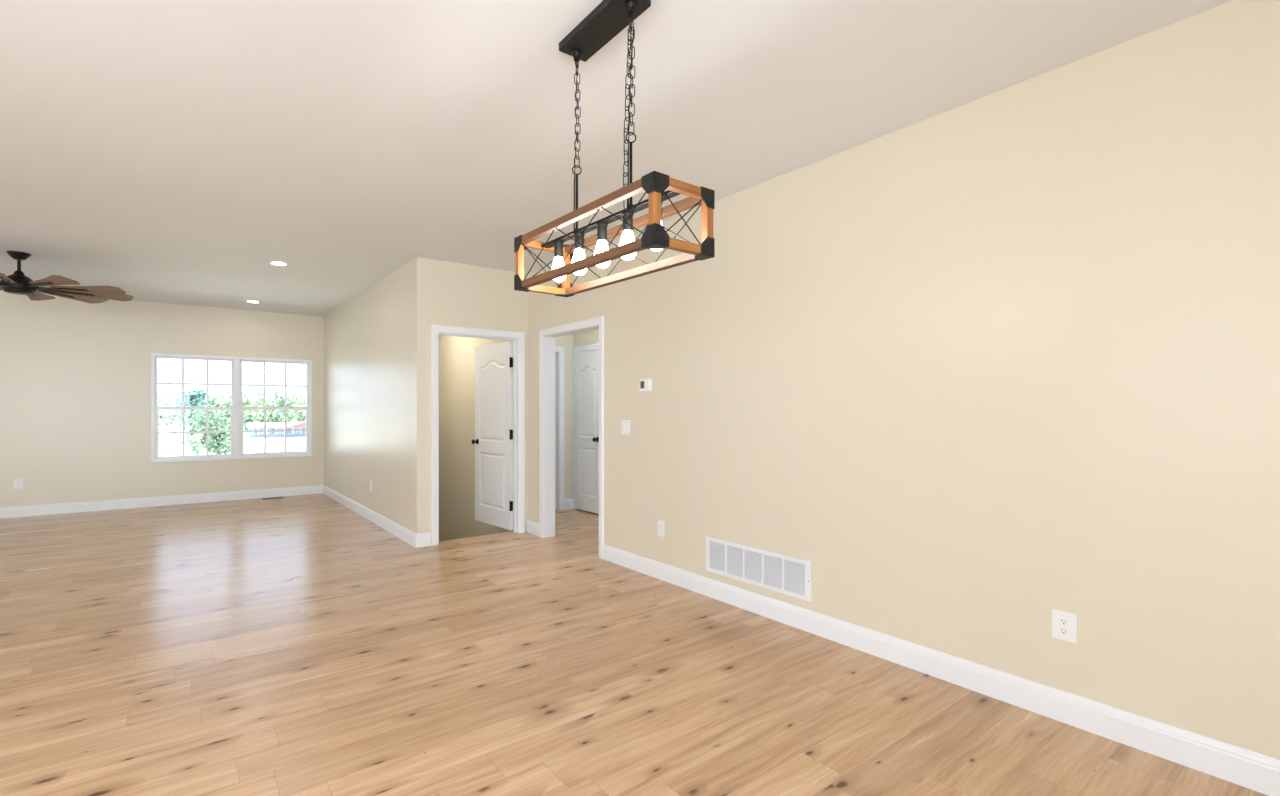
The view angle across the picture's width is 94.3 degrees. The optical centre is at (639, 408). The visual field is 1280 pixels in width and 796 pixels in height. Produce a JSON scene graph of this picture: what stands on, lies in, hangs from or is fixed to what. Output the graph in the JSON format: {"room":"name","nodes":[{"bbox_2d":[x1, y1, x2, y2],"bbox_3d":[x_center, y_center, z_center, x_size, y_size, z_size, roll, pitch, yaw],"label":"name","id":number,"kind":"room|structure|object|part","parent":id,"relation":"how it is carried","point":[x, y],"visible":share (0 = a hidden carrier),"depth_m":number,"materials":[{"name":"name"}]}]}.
{"room":"empty dining room","nodes":[
{"label":"empty dining room","id":0,"kind":"room"},
{"bbox_2d":[0,290,323,507],"bbox_3d":[-6.808,1.437,7.811,7.020,5.739,0.120,0,0,-38],"label":"wall","id":1,"kind":"structure","parent":0,"point":[75,376],"depth_m":7.68,"materials":[{"name":"paint"}]},
{"bbox_2d":[14,479,22,488],"bbox_3d":[-7.518,0.906,7.179,0.074,0.118,0.009,0,0,-38],"label":"wall outlet","id":2,"kind":"object","parent":1,"relation":"attached to","point":[18,483],"visible":1,"depth_m":7.18,"materials":[{"name":"white plastic"}]},
{"bbox_2d":[0,485,322,517],"bbox_3d":[-7.221,1.242,7.406,5.870,0.127,0.014,0,0,-38],"label":"baseboard","id":3,"kind":"structure","parent":1,"relation":"attached to","point":[47,509],"depth_m":7.93,"materials":[{"name":"paint"}]},
{"bbox_2d":[151,353,311,462],"bbox_3d":[-5.812,-0.013,8.559,1.908,1.473,0.120,0,0,-38],"label":"window","id":4,"kind":"structure","parent":1,"relation":"in","point":[236,431],"depth_m":8.52,"materials":[{"name":"plastic"}]},
{"bbox_3d":[-6.205,-0.347,8.287,0.878,0.727,0.028,0,0,-38],"label":"sash","id":5,"kind":"part","parent":4,"relation":"part of","materials":[{"name":"glass"}]},
{"bbox_3d":[-6.183,0.326,8.259,0.878,0.715,0.030,0,0,-38],"label":"sash","id":6,"kind":"part","parent":4,"relation":"part of","materials":[{"name":"glass"}]},
{"bbox_3d":[-5.781,0.712,8.519,1.906,0.025,0.020,0,0,-38],"label":"sill","id":7,"kind":"part","parent":4,"relation":"part of","materials":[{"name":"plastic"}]},
{"bbox_3d":[-5.451,-0.347,8.872,0.878,0.727,0.028,0,0,-38],"label":"sash","id":8,"kind":"part","parent":4,"relation":"part of","materials":[{"name":"glass"}]},
{"bbox_3d":[-5.429,0.326,8.843,0.878,0.715,0.030,0,0,-38],"label":"sash","id":9,"kind":"part","parent":4,"relation":"part of","materials":[{"name":"glass"}]},
{"bbox_2d":[324,260,412,531],"bbox_3d":[-3.495,1.437,7.490,0.120,5.739,4.450,0,0,-38],"label":"wall","id":10,"kind":"structure","parent":0,"point":[368,338],"depth_m":6.88,"materials":[{"name":"paint"}]},
{"bbox_2d":[323,485,415,547],"bbox_3d":[-3.507,1.242,7.396,0.014,0.127,4.584,0,0,-38],"label":"baseboard","id":11,"kind":"structure","parent":10,"relation":"attached to","point":[399,531],"depth_m":6.75,"materials":[{"name":"paint"}]},
{"bbox_2d":[413,257,526,533],"bbox_3d":[-1.688,-0.064,6.000,1.150,2.739,0.120,0,0,-38],"label":"wall","id":12,"kind":"structure","parent":0,"point":[445,293],"depth_m":5.73,"materials":[{"name":"paint"}]},
{"bbox_2d":[416,532,430,547],"bbox_3d":[-2.054,1.242,5.631,0.147,0.127,0.014,0,0,-38],"label":"baseboard","id":13,"kind":"structure","parent":12,"relation":"attached to","point":[422,539],"depth_m":5.62,"materials":[{"name":"paint"}]},
{"bbox_2d":[431,325,524,545],"bbox_3d":[-1.643,0.250,6.024,0.978,2.112,0.138,0,0,-38],"label":"door frame","id":14,"kind":"structure","parent":12,"relation":"attached to","point":[435,329],"depth_m":6.19,"materials":[{"name":"paint"}]},
{"bbox_2d":[471,341,512,529],"bbox_3d":[-1.633,0.286,6.635,0.173,2.015,0.840,0,0,-42],"label":"door","id":15,"kind":"structure","parent":12,"relation":"in","point":[493,441],"depth_m":6.61,"materials":[{"name":"paint"}]},
{"bbox_3d":[-1.910,0.379,6.862,0.069,0.066,0.066,0,0,-42],"label":"knob","id":16,"kind":"part","parent":15,"relation":"part of","materials":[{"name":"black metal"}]},
{"bbox_2d":[555,334,572,499],"bbox_3d":[-1.327,-0.064,7.526,1.050,2.739,0.120,0,0,-38],"label":"wall","id":17,"kind":"structure","parent":0,"point":[566,341],"depth_m":7.76,"materials":[{"name":"paint"}]},
{"bbox_2d":[555,346,563,509],"bbox_3d":[-1.375,0.250,7.478,0.899,2.112,0.138,0,0,-38],"label":"door frame","id":18,"kind":"structure","parent":17,"relation":"attached to","point":[559,349],"depth_m":7.68,"materials":[{"name":"paint"}]},
{"bbox_2d":[564,499,572,509],"bbox_3d":[-0.927,1.242,7.752,0.140,0.127,0.014,0,0,-38],"label":"baseboard","id":19,"kind":"structure","parent":17,"relation":"attached to","point":[568,503],"depth_m":7.74,"materials":[{"name":"paint"}]},
{"bbox_2d":[573,329,598,346],"bbox_3d":[0.269,-0.064,6.423,0.120,2.739,3.820,0,0,-38],"label":"wall","id":20,"kind":"structure","parent":0,"point":[590,337],"depth_m":7.55,"materials":[{"name":"paint"}]},
{"bbox_2d":[573,343,598,508],"bbox_3d":[-0.647,0.250,7.491,0.018,2.112,0.754,0,0,-38],"label":"door frame","id":21,"kind":"structure","parent":20,"relation":"attached to","point":[592,346],"depth_m":7.75,"materials":[{"name":"paint"}]},
{"bbox_2d":[575,350,598,513],"bbox_3d":[-0.654,0.282,7.499,0.173,2.015,0.624,0,0,-38],"label":"door","id":22,"kind":"structure","parent":20,"relation":"in","point":[586,363],"depth_m":7.48,"materials":[{"name":"paint"}]},
{"bbox_2d":[0,0,1232,315],"bbox_3d":[-1.893,-1.533,3.965,10.310,0.200,12.225,0,0,-38],"label":"ceiling","id":23,"kind":"structure","parent":0,"point":[162,151],"depth_m":2.87,"materials":[{"name":"paint"}]},
{"bbox_2d":[0,251,133,303],"bbox_3d":[-5.709,-1.247,5.458,1.593,0.372,1.620,0,0,-38],"label":"ceiling fan","id":24,"kind":"object","parent":23,"relation":"hanging from","point":[16,283],"visible":1,"depth_m":5.51,"materials":[{"name":"brown wood"}]},
{"bbox_3d":[-5.424,-1.128,5.011,0.194,0.006,0.560,16,-9,-33],"label":"blade","id":25,"kind":"part","parent":24,"relation":"part of","materials":[{"name":"brown wood"}]},
{"bbox_3d":[-5.993,-1.128,5.906,0.194,0.006,0.560,-16,9,-33],"label":"blade","id":26,"kind":"part","parent":24,"relation":"part of","materials":[{"name":"brown wood"}]},
{"bbox_3d":[-5.216,-1.128,5.263,0.560,0.006,0.195,0,-13,20],"label":"blade","id":27,"kind":"part","parent":24,"relation":"part of","materials":[{"name":"brown wood"}]},
{"bbox_3d":[-5.676,-1.128,5.987,0.194,0.006,0.560,-13,-1,2],"label":"blade","id":28,"kind":"part","parent":24,"relation":"part of","materials":[{"name":"brown wood"}]},
{"bbox_3d":[-5.195,-1.128,5.590,0.560,0.006,0.194,0,-13,-16],"label":"blade","id":29,"kind":"part","parent":24,"relation":"part of","materials":[{"name":"brown wood"}]},
{"bbox_3d":[-5.371,-1.128,5.867,0.195,0.006,0.560,-16,-10,37],"label":"blade","id":30,"kind":"part","parent":24,"relation":"part of","materials":[{"name":"brown wood"}]},
{"bbox_2d":[270,261,287,265],"bbox_3d":[-3.556,-1.429,5.848,0.156,0.007,0.156,0,0,-38],"label":"recessed light","id":31,"kind":"object","parent":23,"relation":"in","point":[272,262],"visible":1,"depth_m":5.84,"materials":[{"name":"white plastic"}]},
{"bbox_2d":[514,0,714,296],"bbox_3d":[-0.140,-0.963,2.195,0.279,0.940,0.906,0,0,-38],"label":"chandelier","id":32,"kind":"object","parent":23,"relation":"hanging from","point":[609,18],"visible":1,"depth_m":2.09,"materials":[{"name":"wood"}]},
{"bbox_3d":[-0.499,-0.601,2.461,0.028,0.211,0.028,0,0,-38],"label":"corner post","id":33,"kind":"part","parent":32,"relation":"part of","materials":[{"name":"brown wood"}]},
{"bbox_3d":[-0.412,-0.692,2.531,0.197,0.028,0.028,0,0,-39],"label":"rail","id":34,"kind":"part","parent":32,"relation":"part of","materials":[{"name":"brown wood"}]},
{"bbox_3d":[-0.412,-0.509,2.531,0.197,0.028,0.028,0,0,-39],"label":"rail","id":35,"kind":"part","parent":32,"relation":"part of","materials":[{"name":"brown wood"}]},
{"bbox_2d":[552,241,565,281],"bbox_3d":[-0.334,-0.602,2.434,0.064,0.162,0.064,0,0,-38],"label":"bulb","id":36,"kind":"object","parent":32,"relation":"attached to","point":[558,245],"depth_m":2.42,"materials":[{"name":"white glass"}]},
{"bbox_3d":[-0.325,-0.601,2.602,0.028,0.211,0.028,0,0,-38],"label":"corner post","id":37,"kind":"part","parent":32,"relation":"part of","materials":[{"name":"brown wood"}]},
{"bbox_3d":[-0.250,-1.043,2.333,0.013,0.702,0.021,0,0,30],"label":"cord","id":38,"kind":"part","parent":32,"relation":"part of","materials":[{"name":"black metal"}]},
{"bbox_3d":[-0.248,-0.809,2.335,0.024,0.229,0.023,0,0,-38],"label":"stem","id":39,"kind":"part","parent":32,"relation":"part of","materials":[{"name":"black metal"}]},
{"bbox_3d":[-0.246,-1.151,2.337,0.023,0.408,0.021,0,0,-33],"label":"chain","id":40,"kind":"part","parent":32,"relation":"part of","materials":[{"name":"metal"}]},
{"bbox_2d":[571,232,586,274],"bbox_3d":[-0.237,-0.602,2.315,0.064,0.162,0.064,0,0,-38],"label":"bulb","id":41,"kind":"object","parent":32,"relation":"attached to","point":[579,254],"depth_m":2.30,"materials":[{"name":"white glass"}]},
{"bbox_3d":[-0.227,-0.692,2.124,0.028,0.028,0.837,0,0,-39],"label":"long rail","id":42,"kind":"part","parent":32,"relation":"part of","materials":[{"name":"brown wood"}]},
{"bbox_3d":[-0.227,-0.509,2.124,0.045,0.028,0.837,0,0,-38],"label":"long rail","id":43,"kind":"part","parent":32,"relation":"part of","materials":[{"name":"brown wood"}]},
{"bbox_2d":[594,222,609,267],"bbox_3d":[-0.140,-0.602,2.195,0.064,0.162,0.064,0,0,-38],"label":"bulb","id":44,"kind":"object","parent":32,"relation":"attached to","point":[601,227],"depth_m":2.18,"materials":[{"name":"white glass"}]},
{"bbox_2d":[619,211,635,259],"bbox_3d":[-0.043,-0.602,2.075,0.064,0.162,0.064,0,0,-38],"label":"bulb","id":45,"kind":"object","parent":32,"relation":"attached to","point":[627,235],"depth_m":2.06,"materials":[{"name":"white glass"}]},
{"bbox_3d":[-0.040,-1.011,2.037,0.040,0.658,0.023,0,0,-8],"label":"spare chain","id":46,"kind":"part","parent":32,"relation":"part of","materials":[{"name":"metal"}]},
{"bbox_3d":[-0.033,-1.043,2.053,0.013,0.702,0.021,0,0,30],"label":"cord","id":47,"kind":"part","parent":32,"relation":"part of","materials":[{"name":"black metal"}]},
{"bbox_3d":[-0.032,-0.809,2.055,0.024,0.229,0.023,0,0,-38],"label":"stem","id":48,"kind":"part","parent":32,"relation":"part of","materials":[{"name":"black metal"}]},
{"bbox_3d":[-0.053,-0.509,2.266,0.028,0.028,0.837,0,0,-39],"label":"long rail","id":49,"kind":"part","parent":32,"relation":"part of","materials":[{"name":"brown wood"}]},
{"bbox_3d":[-0.029,-1.151,2.057,0.023,0.408,0.021,0,0,-33],"label":"chain","id":50,"kind":"part","parent":32,"relation":"part of","materials":[{"name":"metal"}]},
{"bbox_3d":[-0.053,-0.692,2.266,0.028,0.028,0.837,0,0,-39],"label":"long rail","id":51,"kind":"part","parent":32,"relation":"part of","materials":[{"name":"brown wood"}]},
{"bbox_3d":[0.045,-0.601,1.788,0.028,0.211,0.028,0,0,-38],"label":"corner post","id":52,"kind":"part","parent":32,"relation":"part of","materials":[{"name":"brown wood"}]},
{"bbox_2d":[651,200,662,250],"bbox_3d":[0.054,-0.602,1.956,0.064,0.162,0.064,0,0,-38],"label":"bulb","id":53,"kind":"object","parent":32,"relation":"attached to","point":[661,200],"depth_m":1.95,"materials":[{"name":"white glass"}]},
{"bbox_3d":[0.132,-0.509,1.859,0.197,0.028,0.028,0,0,-39],"label":"rail","id":54,"kind":"part","parent":32,"relation":"part of","materials":[{"name":"brown wood"}]},
{"bbox_3d":[0.132,-0.692,1.859,0.197,0.028,0.028,0,0,-39],"label":"rail","id":55,"kind":"part","parent":32,"relation":"part of","materials":[{"name":"brown wood"}]},
{"bbox_3d":[0.219,-0.601,1.929,0.028,0.211,0.028,0,0,-38],"label":"corner post","id":56,"kind":"part","parent":32,"relation":"part of","materials":[{"name":"brown wood"}]},
{"bbox_2d":[0,493,1267,795],"bbox_3d":[-2.588,1.331,3.425,8.310,0.050,11.985,0,0,-38],"label":"floor","id":57,"kind":"structure","parent":0,"point":[296,645],"depth_m":2.80,"materials":[{"name":"brown wood"}]},
{"bbox_2d":[261,497,283,499],"bbox_3d":[-5.362,1.304,8.668,0.270,0.005,0.120,0,0,-38],"label":"floor vent","id":58,"kind":"object","parent":57,"relation":"in","point":[273,497],"visible":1,"depth_m":8.64,"materials":[{"name":"brown metal"}]},
{"bbox_2d":[439,0,1279,759],"bbox_3d":[-0.277,1.437,5.218,0.120,5.739,11.985,0,0,-38],"label":"wall","id":59,"kind":"structure","parent":0,"point":[992,364],"depth_m":2.64,"materials":[{"name":"paint"}]},
{"bbox_2d":[527,520,538,535],"bbox_3d":[-1.112,1.242,6.185,0.014,0.127,0.293,0,0,-38],"label":"baseboard","id":60,"kind":"structure","parent":59,"relation":"attached to","point":[532,527],"depth_m":6.18,"materials":[{"name":"paint"}]},
{"bbox_2d":[539,316,603,558],"bbox_3d":[-0.623,0.250,5.650,0.138,2.112,1.143,0,0,-38],"label":"door frame","id":61,"kind":"structure","parent":59,"relation":"attached to","point":[596,321],"depth_m":6.02,"materials":[{"name":"paint"}]},
{"bbox_2d":[621,420,629,434],"bbox_3d":[-0.122,0.154,4.912,0.010,0.118,0.116,0,0,-38],"label":"light switch","id":62,"kind":"object","parent":59,"relation":"attached to","point":[625,424],"visible":1,"depth_m":4.90,"materials":[{"name":"white plastic"}]},
{"bbox_2d":[640,379,651,391],"bbox_3d":[0.042,-0.186,4.686,0.028,0.104,0.128,0,0,-38],"label":"thermostat","id":63,"kind":"object","parent":59,"relation":"attached to","point":[645,384],"visible":1,"depth_m":4.67,"materials":[{"name":"white plastic"}]},
{"bbox_2d":[658,520,663,536],"bbox_3d":[0.161,0.916,4.549,0.009,0.118,0.074,0,0,-38],"label":"wall outlet","id":64,"kind":"object","parent":59,"relation":"attached to","point":[660,523],"visible":1,"depth_m":4.54,"materials":[{"name":"white plastic"}]},
{"bbox_2d":[706,536,811,601],"bbox_3d":[0.732,1.010,3.809,0.013,0.238,0.874,0,0,-38],"label":"air vent","id":65,"kind":"object","parent":59,"relation":"in","point":[784,574],"visible":1,"depth_m":3.76,"materials":[{"name":"metal"}]},
{"bbox_3d":[0.532,1.011,4.068,0.008,0.184,0.160,0,0,-38],"label":"louver panel","id":66,"kind":"part","parent":65,"relation":"part of","materials":[{"name":"metal"}]},
{"bbox_3d":[0.630,1.011,3.941,0.008,0.184,0.160,0,0,-38],"label":"louver panel","id":67,"kind":"part","parent":65,"relation":"part of","materials":[{"name":"metal"}]},
{"bbox_3d":[0.728,1.011,3.814,0.008,0.184,0.160,0,0,-38],"label":"louver panel","id":68,"kind":"part","parent":65,"relation":"part of","materials":[{"name":"metal"}]},
{"bbox_3d":[0.827,1.011,3.688,0.008,0.184,0.160,0,0,-38],"label":"louver panel","id":69,"kind":"part","parent":65,"relation":"part of","materials":[{"name":"metal"}]},
{"bbox_3d":[0.925,1.011,3.561,0.008,0.184,0.160,0,0,-38],"label":"louver panel","id":70,"kind":"part","parent":65,"relation":"part of","materials":[{"name":"metal"}]},
{"bbox_2d":[603,545,1279,795],"bbox_3d":[1.514,1.242,2.801,0.014,0.127,5.969,0,0,-38],"label":"baseboard","id":71,"kind":"structure","parent":59,"relation":"attached to","point":[1258,772],"depth_m":2.62,"materials":[{"name":"paint"}]},
{"bbox_2d":[1052,609,1076,643],"bbox_3d":[1.769,0.906,2.476,0.009,0.120,0.090,0,0,-38],"label":"wall outlet","id":72,"kind":"object","parent":59,"relation":"attached to","point":[1064,624],"visible":1,"depth_m":2.47,"materials":[{"name":"white plastic"}]},
{"bbox_2d":[1059,618,1068,625],"bbox_3d":[1.766,0.886,2.474,0.002,0.029,0.034,0,0,-38],"label":"receptacle","id":73,"kind":"object","parent":72,"relation":"attached to","point":[1062,621],"depth_m":2.47,"materials":[{"name":"white plastic"}]},
{"bbox_2d":[1059,627,1068,634],"bbox_3d":[1.766,0.925,2.474,0.002,0.029,0.034,0,0,-38],"label":"receptacle","id":74,"kind":"object","parent":72,"relation":"attached to","point":[1062,630],"depth_m":2.47,"materials":[{"name":"white plastic"}]},
{"label":"outside","id":75,"kind":"structure","parent":0,"visible":0},
{"bbox_2d":[159,421,305,455],"bbox_3d":[-156.461,4.506,201.642,520.000,5.200,489.550,0,0,-38],"label":"ground","id":76,"kind":"structure","parent":75,"point":[277,444],"depth_m":78.49,"materials":[{"name":"white"}]},
{"bbox_2d":[157,397,168,427],"bbox_3d":[-144.340,1.920,176.038,7.638,10.785,8.782,0,0,-38],"label":"tree","id":77,"kind":"object","parent":76,"relation":"on","point":[161,415],"visible":0.2,"depth_m":177.34,"materials":[{"name":"green plant"}]},
{"bbox_2d":[157,389,181,430],"bbox_3d":[-151.933,0.410,190.067,8.957,13.804,8.184,0,0,-38],"label":"tree","id":78,"kind":"object","parent":76,"relation":"on","point":[172,417],"visible":0.56,"depth_m":189.77,"materials":[{"name":"green plant"}]},
{"bbox_2d":[166,425,181,436],"bbox_3d":[-118.500,5.556,150.983,3.200,3.100,2.900,0,0,-38],"label":"shed","id":79,"kind":"object","parent":76,"relation":"on","point":[173,428],"visible":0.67,"depth_m":149.90,"materials":[{"name":"white"}]},
{"bbox_3d":[-117.722,6.156,149.992,1.000,1.900,0.040,0,0,-38],"label":"door","id":80,"kind":"part","parent":79,"relation":"part of","materials":[{"name":"white"}]},
{"bbox_2d":[169,399,187,425],"bbox_3d":[-158.358,1.727,204.088,7.738,11.172,9.214,0,0,-38],"label":"tree","id":81,"kind":"object","parent":76,"relation":"on","point":[175,402],"visible":0.12,"depth_m":202.31,"materials":[{"name":"green plant"}]},
{"bbox_2d":[159,441,212,444],"bbox_3d":[-78.212,5.726,99.690,11.175,0.644,1.011,0,0,-38],"label":"hedge","id":82,"kind":"object","parent":76,"relation":"on","point":[166,442],"visible":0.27,"depth_m":99.36,"materials":[{"name":"green plant"}]},
{"bbox_2d":[174,389,205,427],"bbox_3d":[-133.519,0.541,176.344,7.802,13.543,8.204,0,0,-38],"label":"tree","id":83,"kind":"object","parent":76,"relation":"on","point":[189,401],"visible":0.59,"depth_m":175.47,"materials":[{"name":"green plant"}]},
{"bbox_2d":[188,391,215,419],"bbox_3d":[-140.086,0.558,189.874,9.125,13.509,8.562,0,0,-38],"label":"tree","id":84,"kind":"object","parent":76,"relation":"on","point":[210,401],"visible":0.09,"depth_m":189.86,"materials":[{"name":"green plant"}]},
{"bbox_2d":[181,405,244,454],"bbox_3d":[-15.738,1.255,21.917,1.924,2.849,1.852,0,0,-38],"label":"young tree","id":85,"kind":"object","parent":76,"relation":"on","point":[217,418],"visible":0.7,"depth_m":21.64,"materials":[{"name":"green plant"}]},
{"bbox_2d":[209,393,225,424],"bbox_3d":[-145.610,0.946,203.747,8.415,12.733,9.058,0,0,-38],"label":"tree","id":86,"kind":"object","parent":76,"relation":"on","point":[216,401],"visible":0.23,"depth_m":203.25,"materials":[{"name":"green plant"}]},
{"bbox_2d":[221,395,245,425],"bbox_3d":[-121.329,1.494,176.568,7.083,11.638,9.092,0,0,-38],"label":"tree","id":87,"kind":"object","parent":76,"relation":"on","point":[226,404],"visible":0.22,"depth_m":176.11,"materials":[{"name":"green plant"}]},
{"bbox_2d":[228,392,256,419],"bbox_3d":[-127.315,1.014,190.478,8.171,12.597,8.959,0,0,-38],"label":"tree","id":88,"kind":"object","parent":76,"relation":"on","point":[247,403],"visible":0.21,"depth_m":190.19,"materials":[{"name":"green plant"}]},
{"bbox_2d":[243,412,256,432],"bbox_3d":[-107.720,4.078,163.827,4.372,6.461,3.983,0,0,-38],"label":"shrub","id":89,"kind":"object","parent":76,"relation":"on","point":[249,418],"visible":0.62,"depth_m":163.43,"materials":[{"name":"green plant"}]},
{"bbox_2d":[249,392,262,420],"bbox_3d":[-132.248,0.830,203.520,8.584,12.964,7.895,0,0,-38],"label":"tree","id":90,"kind":"object","parent":76,"relation":"on","point":[258,394],"visible":0.15,"depth_m":203.15,"materials":[{"name":"green plant"}]},
{"bbox_2d":[257,414,271,421],"bbox_3d":[-101.532,4.344,160.193,4.073,5.929,3.769,0,0,-38],"label":"shrub","id":91,"kind":"object","parent":76,"relation":"on","point":[261,418],"visible":0.24,"depth_m":159.53,"materials":[{"name":"green plant"}]},
{"bbox_2d":[252,395,284,421],"bbox_3d":[-111.695,1.620,178.185,8.256,11.385,8.408,0,0,-38],"label":"tree","id":92,"kind":"object","parent":76,"relation":"on","point":[269,413],"visible":0.43,"depth_m":176.93,"materials":[{"name":"green plant"}]},
{"bbox_2d":[246,421,305,437],"bbox_3d":[-89.228,4.706,152.683,19.900,5.200,8.400,0,0,-31],"label":"house","id":93,"kind":"structure","parent":76,"relation":"on","point":[253,425],"depth_m":148.95,"materials":[{"name":"white"}]},
{"bbox_2d":[271,414,284,421],"bbox_3d":[-100.387,4.417,164.740,3.998,5.783,3.600,0,0,-38],"label":"shrub","id":94,"kind":"object","parent":76,"relation":"on","point":[279,418],"visible":0.5,"depth_m":164.11,"materials":[{"name":"green plant"}]},
{"bbox_2d":[269,392,295,421],"bbox_3d":[-115.767,0.944,191.379,8.697,12.737,8.540,0,0,-38],"label":"tree","id":95,"kind":"object","parent":76,"relation":"on","point":[279,404],"visible":0.3,"depth_m":191.07,"materials":[{"name":"green plant"}]},
{"bbox_2d":[284,393,304,421],"bbox_3d":[-119.182,0.794,204.988,8.129,13.037,8.783,0,0,-38],"label":"tree","id":96,"kind":"object","parent":76,"relation":"on","point":[297,395],"visible":0.29,"depth_m":202.90,"materials":[{"name":"green plant"}]},
{"bbox_2d":[291,395,305,421],"bbox_3d":[-99.547,1.608,178.207,8.689,11.409,7.921,0,0,-38],"label":"tree","id":97,"kind":"object","parent":76,"relation":"on","point":[301,414],"visible":0.35,"depth_m":176.11,"materials":[{"name":"green plant"}]}
]}

